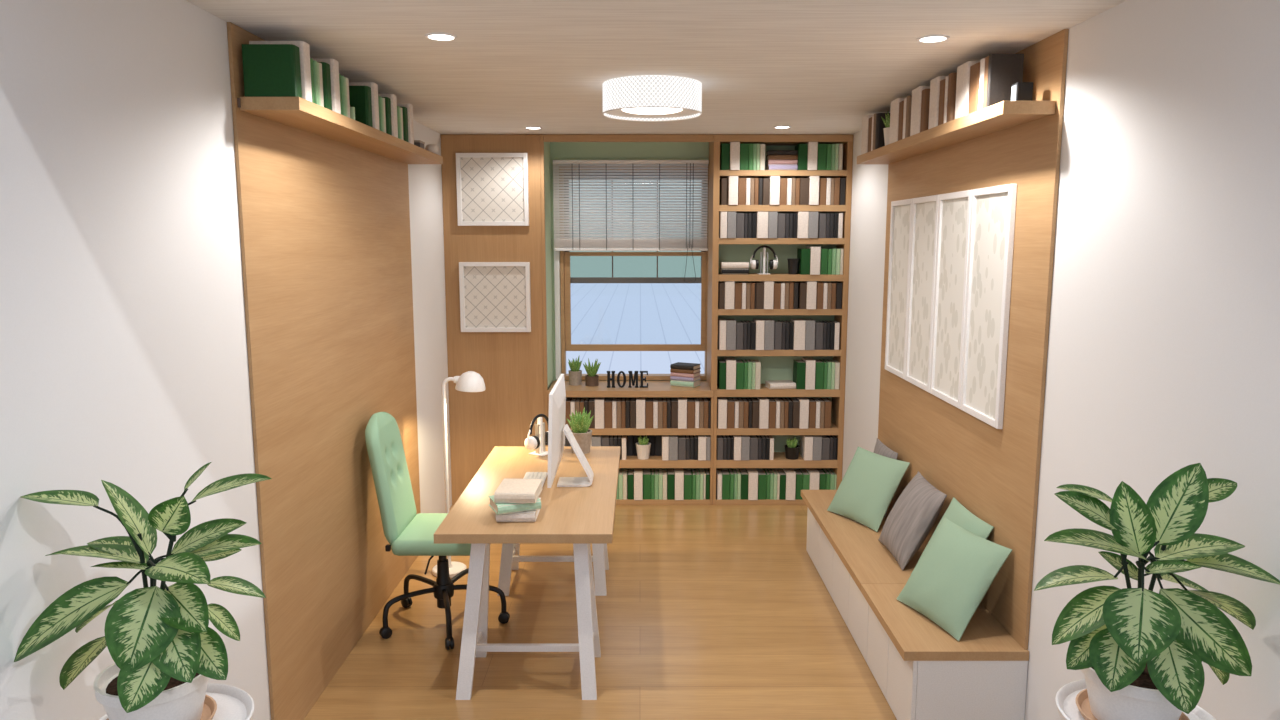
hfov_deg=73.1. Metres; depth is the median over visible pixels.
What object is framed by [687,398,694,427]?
book
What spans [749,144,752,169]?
book
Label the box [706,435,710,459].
book
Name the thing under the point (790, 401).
book
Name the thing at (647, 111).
diffuser
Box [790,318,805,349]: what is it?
book
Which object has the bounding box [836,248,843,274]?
book
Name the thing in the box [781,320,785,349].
book
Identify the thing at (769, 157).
book
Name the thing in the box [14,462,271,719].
potted plant
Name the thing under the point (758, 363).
book
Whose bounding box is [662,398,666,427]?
book
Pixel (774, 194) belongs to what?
book
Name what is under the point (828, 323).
book
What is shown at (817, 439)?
book
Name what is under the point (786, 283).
book
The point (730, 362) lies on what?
book
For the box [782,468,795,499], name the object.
book
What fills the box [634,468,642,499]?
book
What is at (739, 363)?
book
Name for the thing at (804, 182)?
book
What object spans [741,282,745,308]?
book
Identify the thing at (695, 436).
book
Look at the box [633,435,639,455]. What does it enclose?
book
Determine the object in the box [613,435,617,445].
book
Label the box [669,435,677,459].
book
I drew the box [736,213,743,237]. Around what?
book
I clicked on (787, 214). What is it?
book
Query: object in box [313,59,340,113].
book
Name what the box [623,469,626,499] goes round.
book
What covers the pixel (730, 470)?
book
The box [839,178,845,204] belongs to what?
book
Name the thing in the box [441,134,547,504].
cladding
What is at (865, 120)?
book
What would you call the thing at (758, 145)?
book
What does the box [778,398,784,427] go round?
book
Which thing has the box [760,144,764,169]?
book
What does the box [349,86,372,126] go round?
book
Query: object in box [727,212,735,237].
book
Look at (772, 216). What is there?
book
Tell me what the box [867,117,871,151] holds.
book
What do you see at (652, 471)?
book
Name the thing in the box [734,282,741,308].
book
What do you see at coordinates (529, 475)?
keyboard
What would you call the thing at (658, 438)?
book
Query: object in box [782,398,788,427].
book
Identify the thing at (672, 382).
book
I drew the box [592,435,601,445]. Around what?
book
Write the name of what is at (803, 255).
book
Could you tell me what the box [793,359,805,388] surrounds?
book
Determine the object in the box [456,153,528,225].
picture
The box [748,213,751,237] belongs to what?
book
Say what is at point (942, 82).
book
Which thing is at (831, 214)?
book
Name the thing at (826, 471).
book
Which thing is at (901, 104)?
book
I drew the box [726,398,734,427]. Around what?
book
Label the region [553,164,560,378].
trim
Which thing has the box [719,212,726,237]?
book
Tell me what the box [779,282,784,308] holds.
book
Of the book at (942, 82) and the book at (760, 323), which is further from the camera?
the book at (760, 323)
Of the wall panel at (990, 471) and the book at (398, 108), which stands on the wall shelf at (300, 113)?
the book at (398, 108)
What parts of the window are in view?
sash, sash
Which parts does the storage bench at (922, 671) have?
door, door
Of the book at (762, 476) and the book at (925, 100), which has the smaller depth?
the book at (925, 100)
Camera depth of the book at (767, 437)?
6.40 m
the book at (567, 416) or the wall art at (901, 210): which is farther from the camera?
the book at (567, 416)
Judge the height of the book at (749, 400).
0.197 m
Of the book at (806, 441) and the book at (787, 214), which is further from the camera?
the book at (806, 441)
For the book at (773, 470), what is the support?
on the bookcase at (775, 364)
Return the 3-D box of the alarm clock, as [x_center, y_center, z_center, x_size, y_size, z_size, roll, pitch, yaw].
[1.401,-0.977,3.170,0.062,0.075,0.050,0,8,0]
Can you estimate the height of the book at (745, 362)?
0.196 m
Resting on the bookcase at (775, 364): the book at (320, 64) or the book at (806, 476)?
the book at (806, 476)
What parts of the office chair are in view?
backrest, leg, leg, height lever, seat, leg, leg, leg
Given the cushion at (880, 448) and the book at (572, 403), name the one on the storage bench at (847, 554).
the cushion at (880, 448)
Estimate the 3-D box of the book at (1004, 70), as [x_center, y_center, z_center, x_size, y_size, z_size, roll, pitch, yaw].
[1.369,-1.047,3.241,0.125,0.193,0.021,0,8,0]
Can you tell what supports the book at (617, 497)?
on the bookcase at (631, 462)
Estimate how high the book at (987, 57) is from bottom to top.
0.190 m
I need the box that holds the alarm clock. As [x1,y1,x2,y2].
[1011,82,1032,100]
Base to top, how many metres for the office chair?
1.099 m
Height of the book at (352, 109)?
0.055 m
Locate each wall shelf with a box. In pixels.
[237,97,442,163]
[857,101,1055,163]
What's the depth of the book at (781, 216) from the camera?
6.17 m
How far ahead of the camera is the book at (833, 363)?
6.33 m
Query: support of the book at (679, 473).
on the bookcase at (631, 462)
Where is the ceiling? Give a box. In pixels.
[186,0,1125,134]
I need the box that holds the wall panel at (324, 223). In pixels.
[227,22,420,719]
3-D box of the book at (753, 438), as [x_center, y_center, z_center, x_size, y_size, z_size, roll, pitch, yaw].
[0.845,0.650,6.479,0.062,0.163,0.165,0,8,0]
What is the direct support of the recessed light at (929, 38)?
in the ceiling
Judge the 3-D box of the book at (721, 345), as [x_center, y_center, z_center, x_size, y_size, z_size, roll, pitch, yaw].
[0.602,-0.191,6.359,0.049,0.214,0.185,0,8,0]
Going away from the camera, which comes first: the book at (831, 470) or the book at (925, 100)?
the book at (925, 100)
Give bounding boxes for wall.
[0,0,451,719]
[548,142,708,388]
[842,0,1279,719]
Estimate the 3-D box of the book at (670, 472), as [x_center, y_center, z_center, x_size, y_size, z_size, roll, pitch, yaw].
[0.232,0.936,6.519,0.054,0.193,0.165,0,8,0]
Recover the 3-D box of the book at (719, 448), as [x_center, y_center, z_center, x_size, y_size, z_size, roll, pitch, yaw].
[0.595,0.651,6.479,0.043,0.161,0.165,0,8,0]
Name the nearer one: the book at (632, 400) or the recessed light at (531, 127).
the recessed light at (531, 127)
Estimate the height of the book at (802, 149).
0.181 m
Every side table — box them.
[99,683,253,719]
[1056,679,1215,719]
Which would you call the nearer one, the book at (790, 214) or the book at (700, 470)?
the book at (790, 214)
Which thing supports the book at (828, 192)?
on the bookcase at (775, 364)
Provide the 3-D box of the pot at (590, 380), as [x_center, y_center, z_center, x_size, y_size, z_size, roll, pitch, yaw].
[-0.364,0.155,6.555,0.102,0.075,0.102,0,8,0]
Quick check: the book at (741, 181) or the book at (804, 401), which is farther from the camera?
the book at (804, 401)
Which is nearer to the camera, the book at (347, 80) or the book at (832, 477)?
the book at (347, 80)
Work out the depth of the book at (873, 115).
4.86 m
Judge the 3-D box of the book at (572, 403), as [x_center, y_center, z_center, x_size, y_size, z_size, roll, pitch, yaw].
[-0.496,0.395,6.443,0.032,0.198,0.165,0,8,0]
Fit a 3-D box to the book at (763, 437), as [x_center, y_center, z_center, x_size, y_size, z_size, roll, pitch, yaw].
[0.919,0.648,6.487,0.030,0.164,0.165,0,8,0]
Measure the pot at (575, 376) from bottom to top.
0.108 m
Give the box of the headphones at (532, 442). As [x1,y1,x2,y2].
[524,414,548,449]
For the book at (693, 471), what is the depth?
6.45 m
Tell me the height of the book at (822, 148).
0.180 m
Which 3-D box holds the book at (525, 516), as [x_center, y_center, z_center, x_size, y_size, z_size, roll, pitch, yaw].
[-0.544,0.674,3.886,0.172,0.044,0.230,0,8,0]
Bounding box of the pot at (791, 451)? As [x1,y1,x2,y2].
[784,445,799,459]
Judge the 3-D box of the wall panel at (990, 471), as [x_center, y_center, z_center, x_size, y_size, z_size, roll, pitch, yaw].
[1.496,-0.168,4.243,0.015,2.306,2.130,0,8,0]
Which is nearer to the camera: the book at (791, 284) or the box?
the box
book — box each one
[242,44,301,97]
[249,41,311,101]
[310,58,314,102]
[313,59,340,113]
[313,60,318,104]
[317,62,320,105]
[318,62,331,109]
[319,63,323,106]
[339,74,342,114]
[341,76,345,115]
[344,77,347,116]
[345,77,349,117]
[349,82,379,129]
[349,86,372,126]
[350,107,354,119]
[378,94,397,137]
[379,96,382,131]
[382,97,391,134]
[382,98,383,131]
[383,98,385,132]
[397,104,413,143]
[397,106,400,138]
[400,107,403,139]
[400,108,401,138]
[401,107,408,141]
[488,495,540,514]
[494,479,542,502]
[496,497,540,521]
[565,398,571,427]
[570,398,575,415]
[575,398,580,413]
[580,398,584,414]
[584,398,588,413]
[588,398,594,427]
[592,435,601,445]
[595,397,604,428]
[601,435,609,445]
[604,398,612,427]
[609,435,613,445]
[612,398,616,427]
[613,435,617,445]
[616,475,618,498]
[617,398,621,427]
[617,435,621,459]
[619,469,622,499]
[621,398,625,427]
[622,435,626,459]
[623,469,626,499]
[625,398,629,427]
[626,435,632,455]
[628,469,633,499]
[630,398,635,427]
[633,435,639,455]
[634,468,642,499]
[636,397,644,428]
[643,469,650,498]
[645,398,652,427]
[648,435,654,455]
[651,470,654,498]
[653,398,657,427]
[654,469,658,499]
[655,435,661,455]
[658,398,662,427]
[658,469,662,499]
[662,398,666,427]
[662,435,668,459]
[662,469,666,499]
[666,398,670,427]
[667,469,674,499]
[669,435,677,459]
[670,362,699,369]
[670,368,700,373]
[670,372,699,377]
[670,375,700,381]
[670,379,700,387]
[671,398,677,427]
[674,468,683,499]
[677,397,686,428]
[678,435,685,459]
[683,470,691,499]
[685,435,689,459]
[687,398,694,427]
[689,435,693,459]
[691,469,695,499]
[693,435,697,459]
[694,398,698,427]
[695,469,699,499]
[697,435,705,459]
[698,398,703,427]
[699,469,702,499]
[702,469,705,498]
[703,398,708,427]
[705,469,709,499]
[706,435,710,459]
[707,398,710,427]
[716,435,722,459]
[716,469,721,499]
[717,319,725,349]
[717,360,725,388]
[717,397,726,428]
[718,282,724,308]
[719,178,727,204]
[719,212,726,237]
[720,144,729,169]
[720,262,748,267]
[720,268,748,273]
[721,469,729,499]
[722,435,726,459]
[723,281,734,308]
[724,318,735,349]
[724,357,735,389]
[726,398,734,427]
[726,435,730,459]
[727,176,737,204]
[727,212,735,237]
[728,469,733,499]
[729,142,739,169]
[730,435,733,459]
[732,469,737,498]
[733,398,738,427]
[733,435,740,459]
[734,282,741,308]
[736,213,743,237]
[736,321,742,349]
[736,360,743,388]
[736,469,740,499]
[737,398,743,427]
[738,178,745,204]
[739,469,748,499]
[740,144,748,169]
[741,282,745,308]
[741,435,749,459]
[742,321,746,349]
[742,360,747,388]
[743,399,748,427]
[744,213,747,237]
[745,282,750,308]
[746,178,750,204]
[746,321,750,349]
[746,359,751,388]
[746,398,751,427]
[746,468,757,499]
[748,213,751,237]
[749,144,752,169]
[749,435,757,459]
[750,178,753,204]
[750,282,754,308]
[750,321,755,349]
[750,360,755,388]
[750,398,758,427]
[751,213,756,237]
[753,144,756,169]
[753,318,764,349]
[754,178,758,204]
[754,212,767,237]
[754,360,760,388]
[755,282,763,308]
[756,144,759,169]
[757,397,768,428]
[757,435,761,459]
[757,469,766,499]
[758,178,762,204]
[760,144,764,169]
[760,435,765,459]
[761,281,773,308]
[761,318,773,349]
[762,178,769,204]
[764,469,769,498]
[765,380,795,388]
[765,435,769,459]
[766,150,797,155]
[766,155,797,160]
[766,160,796,164]
[766,164,797,169]
[767,176,779,204]
[768,212,777,237]
[768,398,775,427]
[768,435,773,459]
[768,469,773,499]
[771,469,776,499]
[773,282,780,308]
[774,320,781,349]
[774,398,779,427]
[775,469,779,499]
[777,213,785,237]
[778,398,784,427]
[778,469,785,499]
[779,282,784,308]
[780,178,786,204]
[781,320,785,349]
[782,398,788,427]
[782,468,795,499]
[784,282,788,308]
[784,321,789,349]
[785,213,788,237]
[786,320,793,349]
[787,178,791,204]
[787,398,792,427]
[789,213,792,237]
[789,282,793,308]
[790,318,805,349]
[790,398,799,427]
[791,178,795,204]
[793,213,797,237]
[793,282,797,308]
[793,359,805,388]
[794,212,808,237]
[794,469,802,499]
[795,144,807,169]
[795,178,799,204]
[796,397,808,428]
[797,248,810,274]
[798,282,806,308]
[800,178,809,204]
[800,435,812,459]
[801,318,815,349]
[801,469,809,489]
[802,357,815,389]
[803,281,816,308]
[805,468,819,489]
[806,142,817,169]
[806,176,819,204]
[806,247,820,274]
[808,212,818,237]
[808,398,815,427]
[812,435,821,459]
[813,398,819,427]
[815,321,822,349]
[815,359,823,388]
[816,282,823,308]
[817,144,826,169]
[817,398,824,427]
[817,468,825,489]
[818,213,825,237]
[819,178,826,204]
[820,249,827,274]
[821,321,826,349]
[821,398,831,427]
[821,435,829,459]
[822,360,827,388]
[822,468,830,489]
[823,282,827,308]
[823,359,831,388]
[824,321,829,349]
[825,282,831,308]
[826,144,831,169]
[826,178,830,204]
[826,213,829,237]
[827,249,831,274]
[827,435,833,459]
[828,321,834,349]
[828,469,834,489]
[829,359,834,388]
[830,178,834,204]
[830,213,833,237]
[831,144,835,169]
[831,282,835,308]
[831,435,836,459]
[831,470,836,489]
[832,249,835,274]
[832,321,839,349]
[832,360,839,388]
[833,213,837,237]
[833,282,842,308]
[834,178,839,204]
[834,435,837,459]
[835,144,838,169]
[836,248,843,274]
[836,249,840,274]
[838,144,842,169]
[838,213,842,237]
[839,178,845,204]
[861,115,872,154]
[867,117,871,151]
[871,115,873,150]
[873,113,876,149]
[875,113,889,148]
[889,98,904,143]
[898,101,903,140]
[902,98,906,138]
[905,95,911,137]
[910,86,929,135]
[920,89,929,131]
[928,76,946,128]
[938,79,945,124]
[943,76,948,123]
[946,72,956,121]
[955,61,979,118]
[968,62,979,113]
[978,58,984,109]
[982,56,988,108]
[986,54,1023,106]
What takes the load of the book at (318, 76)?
on the wall shelf at (300, 113)
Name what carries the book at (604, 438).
on the bookcase at (631, 462)
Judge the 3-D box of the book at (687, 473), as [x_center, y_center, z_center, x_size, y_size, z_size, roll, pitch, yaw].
[0.358,0.938,6.519,0.062,0.189,0.165,0,8,0]
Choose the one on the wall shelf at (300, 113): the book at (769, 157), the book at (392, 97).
the book at (392, 97)
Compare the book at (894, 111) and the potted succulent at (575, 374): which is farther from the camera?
the potted succulent at (575, 374)
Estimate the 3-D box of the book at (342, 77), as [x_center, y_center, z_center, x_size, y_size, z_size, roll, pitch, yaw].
[-1.275,-1.068,3.511,0.150,0.165,0.023,0,8,0]
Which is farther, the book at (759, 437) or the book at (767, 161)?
the book at (759, 437)
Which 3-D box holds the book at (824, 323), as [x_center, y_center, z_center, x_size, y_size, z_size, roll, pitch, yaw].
[1.346,-0.183,6.366,0.023,0.196,0.165,0,8,0]
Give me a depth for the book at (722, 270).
6.22 m
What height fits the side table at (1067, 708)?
0.842 m
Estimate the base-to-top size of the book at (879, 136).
0.195 m
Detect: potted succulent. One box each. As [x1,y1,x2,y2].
[567,407,593,453]
[568,357,581,385]
[583,358,600,385]
[636,435,650,459]
[784,436,799,459]
[881,113,889,145]
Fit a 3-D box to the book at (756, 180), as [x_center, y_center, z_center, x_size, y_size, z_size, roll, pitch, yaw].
[0.827,-1.208,6.218,0.030,0.187,0.165,0,8,0]
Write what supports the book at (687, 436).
on the bookcase at (631, 462)
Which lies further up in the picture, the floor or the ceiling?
the ceiling
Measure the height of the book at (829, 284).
0.188 m
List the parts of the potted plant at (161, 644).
pot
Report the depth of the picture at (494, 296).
6.22 m
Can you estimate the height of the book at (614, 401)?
0.199 m
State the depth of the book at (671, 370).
6.48 m
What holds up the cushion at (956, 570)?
on the storage bench at (922, 671)
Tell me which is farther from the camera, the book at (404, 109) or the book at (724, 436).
the book at (724, 436)
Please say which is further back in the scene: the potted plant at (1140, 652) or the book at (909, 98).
the book at (909, 98)
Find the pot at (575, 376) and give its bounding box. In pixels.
[568,370,581,385]
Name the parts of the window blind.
ladder cord, ladder cord, ladder cord, rail, ladder cord, pull cord, pull cord, pull cord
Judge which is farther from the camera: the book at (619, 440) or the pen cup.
the book at (619, 440)
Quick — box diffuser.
[622,108,681,114]
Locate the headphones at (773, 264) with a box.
[750,245,777,269]
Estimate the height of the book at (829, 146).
0.180 m
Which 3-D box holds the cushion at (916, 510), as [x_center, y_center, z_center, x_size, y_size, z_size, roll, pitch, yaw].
[1.355,0.794,4.320,0.223,0.375,0.420,0,8,0]
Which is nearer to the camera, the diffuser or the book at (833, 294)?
the diffuser
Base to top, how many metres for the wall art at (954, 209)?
0.989 m
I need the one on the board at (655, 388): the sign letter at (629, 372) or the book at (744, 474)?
the sign letter at (629, 372)
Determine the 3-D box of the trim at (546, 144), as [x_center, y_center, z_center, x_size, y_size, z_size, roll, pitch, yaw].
[-0.690,-0.723,6.449,0.017,1.818,0.423,0,8,0]
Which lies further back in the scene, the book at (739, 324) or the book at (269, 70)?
the book at (739, 324)
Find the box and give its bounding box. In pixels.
[414,140,424,148]
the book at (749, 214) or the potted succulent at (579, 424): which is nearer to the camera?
the potted succulent at (579, 424)
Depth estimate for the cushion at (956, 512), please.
3.83 m
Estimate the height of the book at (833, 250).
0.184 m
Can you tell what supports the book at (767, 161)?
on the book at (769, 166)
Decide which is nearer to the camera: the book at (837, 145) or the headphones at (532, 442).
the headphones at (532, 442)
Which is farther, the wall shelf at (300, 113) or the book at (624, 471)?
the book at (624, 471)
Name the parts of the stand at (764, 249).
rail, post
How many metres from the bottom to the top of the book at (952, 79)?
0.200 m
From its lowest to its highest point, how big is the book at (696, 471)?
0.190 m
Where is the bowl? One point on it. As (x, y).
(433, 148)
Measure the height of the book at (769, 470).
0.192 m
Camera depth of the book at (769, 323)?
6.27 m
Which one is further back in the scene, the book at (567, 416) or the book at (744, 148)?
the book at (567, 416)
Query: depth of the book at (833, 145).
6.11 m
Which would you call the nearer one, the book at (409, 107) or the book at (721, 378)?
the book at (409, 107)
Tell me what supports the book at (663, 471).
on the bookcase at (631, 462)
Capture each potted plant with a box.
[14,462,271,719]
[1034,463,1279,719]
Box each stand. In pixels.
[529,417,547,455]
[757,248,769,273]
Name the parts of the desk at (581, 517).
leg, rail, leg, leg, leg, leg, leg, leg, leg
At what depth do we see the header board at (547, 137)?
6.08 m
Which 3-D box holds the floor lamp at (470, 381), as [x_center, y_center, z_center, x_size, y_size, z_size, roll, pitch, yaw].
[-1.067,0.666,5.066,0.341,1.212,0.199,1,8,4]
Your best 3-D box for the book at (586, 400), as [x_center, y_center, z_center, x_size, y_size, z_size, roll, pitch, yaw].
[-0.397,0.395,6.443,0.029,0.197,0.165,0,8,0]
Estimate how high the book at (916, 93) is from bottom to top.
0.213 m
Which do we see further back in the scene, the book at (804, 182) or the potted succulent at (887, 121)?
the book at (804, 182)
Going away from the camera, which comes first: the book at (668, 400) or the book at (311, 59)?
the book at (311, 59)
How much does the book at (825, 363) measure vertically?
0.196 m
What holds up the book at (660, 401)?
on the bookcase at (631, 462)
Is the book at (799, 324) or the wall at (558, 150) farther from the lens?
the wall at (558, 150)
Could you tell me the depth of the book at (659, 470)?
6.45 m
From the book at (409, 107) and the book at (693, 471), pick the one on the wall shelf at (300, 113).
the book at (409, 107)
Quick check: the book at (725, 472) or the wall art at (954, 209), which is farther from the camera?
the book at (725, 472)
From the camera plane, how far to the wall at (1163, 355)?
2.50 m
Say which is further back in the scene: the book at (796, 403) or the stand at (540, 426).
the book at (796, 403)
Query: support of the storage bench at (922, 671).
on the floor
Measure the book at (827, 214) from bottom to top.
0.176 m
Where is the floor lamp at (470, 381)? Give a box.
[432,371,485,577]
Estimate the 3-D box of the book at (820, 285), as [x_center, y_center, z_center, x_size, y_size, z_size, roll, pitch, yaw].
[1.302,-0.475,6.325,0.050,0.191,0.165,0,8,0]
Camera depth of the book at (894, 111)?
4.42 m
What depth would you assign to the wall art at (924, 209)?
4.53 m
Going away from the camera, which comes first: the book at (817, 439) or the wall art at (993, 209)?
the wall art at (993, 209)
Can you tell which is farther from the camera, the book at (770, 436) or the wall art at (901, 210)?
the book at (770, 436)
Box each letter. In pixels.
[607,371,614,387]
[617,371,625,387]
[628,371,637,387]
[640,371,647,387]
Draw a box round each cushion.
[827,447,909,531]
[873,438,897,517]
[878,471,946,569]
[897,517,1011,640]
[911,497,993,573]
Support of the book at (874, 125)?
on the wall shelf at (1002, 115)
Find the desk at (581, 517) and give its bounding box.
[434,446,620,699]
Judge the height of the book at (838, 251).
0.184 m
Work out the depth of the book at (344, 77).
3.53 m
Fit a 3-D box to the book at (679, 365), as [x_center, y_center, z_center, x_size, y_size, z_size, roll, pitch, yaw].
[0.345,0.047,6.530,0.190,0.032,0.140,4,9,27]
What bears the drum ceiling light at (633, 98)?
attached to the ceiling
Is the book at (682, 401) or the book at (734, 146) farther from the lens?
the book at (682, 401)
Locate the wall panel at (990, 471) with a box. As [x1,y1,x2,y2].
[878,29,1068,648]
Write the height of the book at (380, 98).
0.165 m
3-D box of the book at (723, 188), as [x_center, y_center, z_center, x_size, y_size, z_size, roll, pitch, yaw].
[0.604,-1.210,6.226,0.050,0.188,0.165,0,8,0]
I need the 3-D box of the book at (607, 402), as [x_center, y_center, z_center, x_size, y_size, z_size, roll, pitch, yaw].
[-0.235,0.395,6.447,0.058,0.197,0.165,0,8,0]
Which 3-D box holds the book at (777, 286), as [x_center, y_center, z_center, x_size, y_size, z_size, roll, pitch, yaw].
[0.993,-0.473,6.325,0.050,0.188,0.165,0,8,0]
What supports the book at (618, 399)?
on the bookcase at (631, 462)
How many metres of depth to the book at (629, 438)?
6.52 m
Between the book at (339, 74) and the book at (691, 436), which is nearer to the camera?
the book at (339, 74)
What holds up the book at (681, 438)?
on the bookcase at (631, 462)
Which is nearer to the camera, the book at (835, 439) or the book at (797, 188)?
the book at (797, 188)
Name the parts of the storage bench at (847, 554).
door, door, door, door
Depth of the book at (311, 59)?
3.18 m
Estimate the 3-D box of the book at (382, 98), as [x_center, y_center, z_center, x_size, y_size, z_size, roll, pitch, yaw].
[-1.270,-1.142,4.040,0.140,0.163,0.019,0,8,0]
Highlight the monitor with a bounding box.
[547,374,593,487]
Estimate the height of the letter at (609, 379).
0.124 m
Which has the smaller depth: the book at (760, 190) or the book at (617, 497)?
the book at (760, 190)
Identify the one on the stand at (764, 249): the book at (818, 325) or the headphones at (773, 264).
the headphones at (773, 264)
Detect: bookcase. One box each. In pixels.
[548,397,713,504]
[706,134,853,504]
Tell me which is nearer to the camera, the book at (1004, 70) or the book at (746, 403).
the book at (1004, 70)
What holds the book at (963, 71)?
on the wall shelf at (1002, 115)
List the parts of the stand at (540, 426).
rail, post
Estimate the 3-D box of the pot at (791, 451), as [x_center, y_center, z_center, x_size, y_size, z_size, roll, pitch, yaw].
[1.136,0.689,6.457,0.114,0.092,0.114,0,8,0]
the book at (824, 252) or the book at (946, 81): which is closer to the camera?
the book at (946, 81)
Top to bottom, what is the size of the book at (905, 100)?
0.195 m
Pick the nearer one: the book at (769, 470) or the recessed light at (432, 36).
the recessed light at (432, 36)
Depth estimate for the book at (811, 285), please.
6.23 m
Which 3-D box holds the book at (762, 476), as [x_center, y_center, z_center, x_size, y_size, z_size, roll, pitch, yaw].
[0.913,0.937,6.523,0.064,0.189,0.165,0,8,0]
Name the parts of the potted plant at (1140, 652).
pot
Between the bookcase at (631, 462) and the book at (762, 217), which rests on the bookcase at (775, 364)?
the book at (762, 217)
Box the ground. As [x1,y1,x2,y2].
[566,283,704,373]
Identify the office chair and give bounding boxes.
[365,412,509,649]
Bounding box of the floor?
[304,505,896,719]
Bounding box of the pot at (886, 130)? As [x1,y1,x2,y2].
[883,127,889,145]
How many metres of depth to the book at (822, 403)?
6.36 m
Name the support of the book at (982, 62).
on the wall shelf at (1002, 115)
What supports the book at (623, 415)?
on the bookcase at (631, 462)
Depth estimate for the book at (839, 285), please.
6.25 m
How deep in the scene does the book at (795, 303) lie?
6.24 m
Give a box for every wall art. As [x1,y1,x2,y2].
[885,198,912,379]
[905,195,938,392]
[930,190,971,408]
[960,184,1016,428]
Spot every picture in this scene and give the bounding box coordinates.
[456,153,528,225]
[459,262,530,331]
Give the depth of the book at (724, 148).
6.11 m
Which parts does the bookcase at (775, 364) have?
panel, panel, shelf, panel, shelf, panel, shelf, shelf, shelf, shelf, shelf, panel, shelf, shelf, shelf, panel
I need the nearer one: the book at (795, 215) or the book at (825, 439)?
the book at (795, 215)
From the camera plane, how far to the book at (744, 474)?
6.45 m
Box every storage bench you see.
[801,490,926,661]
[861,584,1028,719]
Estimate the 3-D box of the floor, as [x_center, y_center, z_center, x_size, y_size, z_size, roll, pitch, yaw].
[0.050,1.573,3.402,3.150,0.120,7.500,0,8,0]
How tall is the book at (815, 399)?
0.198 m
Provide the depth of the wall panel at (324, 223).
3.73 m
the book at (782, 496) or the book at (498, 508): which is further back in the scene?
the book at (782, 496)
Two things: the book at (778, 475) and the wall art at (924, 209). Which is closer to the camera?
the wall art at (924, 209)
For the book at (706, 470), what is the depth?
6.45 m
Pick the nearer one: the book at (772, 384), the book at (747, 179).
the book at (747, 179)
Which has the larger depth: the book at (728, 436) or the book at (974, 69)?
the book at (728, 436)
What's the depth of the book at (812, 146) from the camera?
6.09 m
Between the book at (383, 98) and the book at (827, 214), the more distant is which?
the book at (827, 214)
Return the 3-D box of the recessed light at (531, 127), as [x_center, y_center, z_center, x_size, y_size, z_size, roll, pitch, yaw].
[-0.706,-1.537,5.722,0.116,0.005,0.116,0,8,0]
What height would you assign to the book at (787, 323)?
0.198 m
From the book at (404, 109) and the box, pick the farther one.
the box
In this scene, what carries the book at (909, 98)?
on the wall shelf at (1002, 115)
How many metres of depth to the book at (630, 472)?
6.45 m
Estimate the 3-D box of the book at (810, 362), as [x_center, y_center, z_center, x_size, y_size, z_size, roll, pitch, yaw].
[1.246,0.098,6.399,0.070,0.214,0.185,0,8,0]
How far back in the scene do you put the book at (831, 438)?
6.40 m
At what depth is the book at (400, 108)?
4.33 m
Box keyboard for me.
[523,472,547,486]
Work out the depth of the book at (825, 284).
6.24 m
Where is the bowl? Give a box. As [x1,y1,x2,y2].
[425,144,438,153]
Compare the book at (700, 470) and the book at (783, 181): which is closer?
the book at (783, 181)
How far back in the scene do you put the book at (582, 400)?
6.35 m
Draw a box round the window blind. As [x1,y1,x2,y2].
[553,160,708,282]
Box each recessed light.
[425,33,456,40]
[525,126,541,128]
[774,126,790,128]
[916,35,949,42]
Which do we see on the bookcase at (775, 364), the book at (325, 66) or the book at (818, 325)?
the book at (818, 325)
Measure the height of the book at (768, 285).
0.199 m
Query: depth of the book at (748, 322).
6.29 m
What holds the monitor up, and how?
on the desk at (581, 517)
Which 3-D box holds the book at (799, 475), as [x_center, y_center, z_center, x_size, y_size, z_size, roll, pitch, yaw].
[1.189,0.936,6.523,0.053,0.192,0.165,0,8,0]
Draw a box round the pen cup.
[787,258,799,274]
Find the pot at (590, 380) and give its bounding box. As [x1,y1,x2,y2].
[585,375,598,385]
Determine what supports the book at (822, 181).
on the bookcase at (775, 364)
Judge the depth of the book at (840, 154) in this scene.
6.11 m
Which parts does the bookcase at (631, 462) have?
shelf, shelf, shelf, panel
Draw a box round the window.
[559,165,708,379]
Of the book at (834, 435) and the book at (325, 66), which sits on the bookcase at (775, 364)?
the book at (834, 435)
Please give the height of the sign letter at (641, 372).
0.124 m
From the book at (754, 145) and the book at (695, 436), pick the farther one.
the book at (695, 436)
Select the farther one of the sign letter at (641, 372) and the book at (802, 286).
the sign letter at (641, 372)
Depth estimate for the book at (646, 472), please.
6.45 m
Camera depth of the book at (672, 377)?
6.49 m
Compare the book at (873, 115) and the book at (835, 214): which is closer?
the book at (873, 115)
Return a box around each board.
[544,134,713,141]
[547,381,713,396]
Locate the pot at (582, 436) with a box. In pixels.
[571,429,591,453]
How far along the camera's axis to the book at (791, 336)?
6.29 m
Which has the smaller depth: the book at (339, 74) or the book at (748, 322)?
the book at (339, 74)
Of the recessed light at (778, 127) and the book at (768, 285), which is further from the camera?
the book at (768, 285)
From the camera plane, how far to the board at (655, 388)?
6.34 m
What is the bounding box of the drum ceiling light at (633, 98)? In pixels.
[602,76,701,121]
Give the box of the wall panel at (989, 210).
[965,192,1007,418]
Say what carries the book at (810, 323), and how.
on the bookcase at (775, 364)
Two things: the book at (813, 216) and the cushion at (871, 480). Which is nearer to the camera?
the cushion at (871, 480)
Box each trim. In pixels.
[544,142,552,386]
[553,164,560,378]
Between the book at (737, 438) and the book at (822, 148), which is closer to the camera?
the book at (822, 148)
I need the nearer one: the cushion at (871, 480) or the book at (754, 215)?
the cushion at (871, 480)
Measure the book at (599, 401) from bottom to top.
0.214 m
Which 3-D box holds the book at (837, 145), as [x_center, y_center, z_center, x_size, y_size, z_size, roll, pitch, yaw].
[1.392,-1.446,6.184,0.021,0.182,0.165,0,8,0]
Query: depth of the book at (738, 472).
6.45 m
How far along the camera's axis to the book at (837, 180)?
6.14 m
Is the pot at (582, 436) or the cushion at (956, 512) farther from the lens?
the pot at (582, 436)

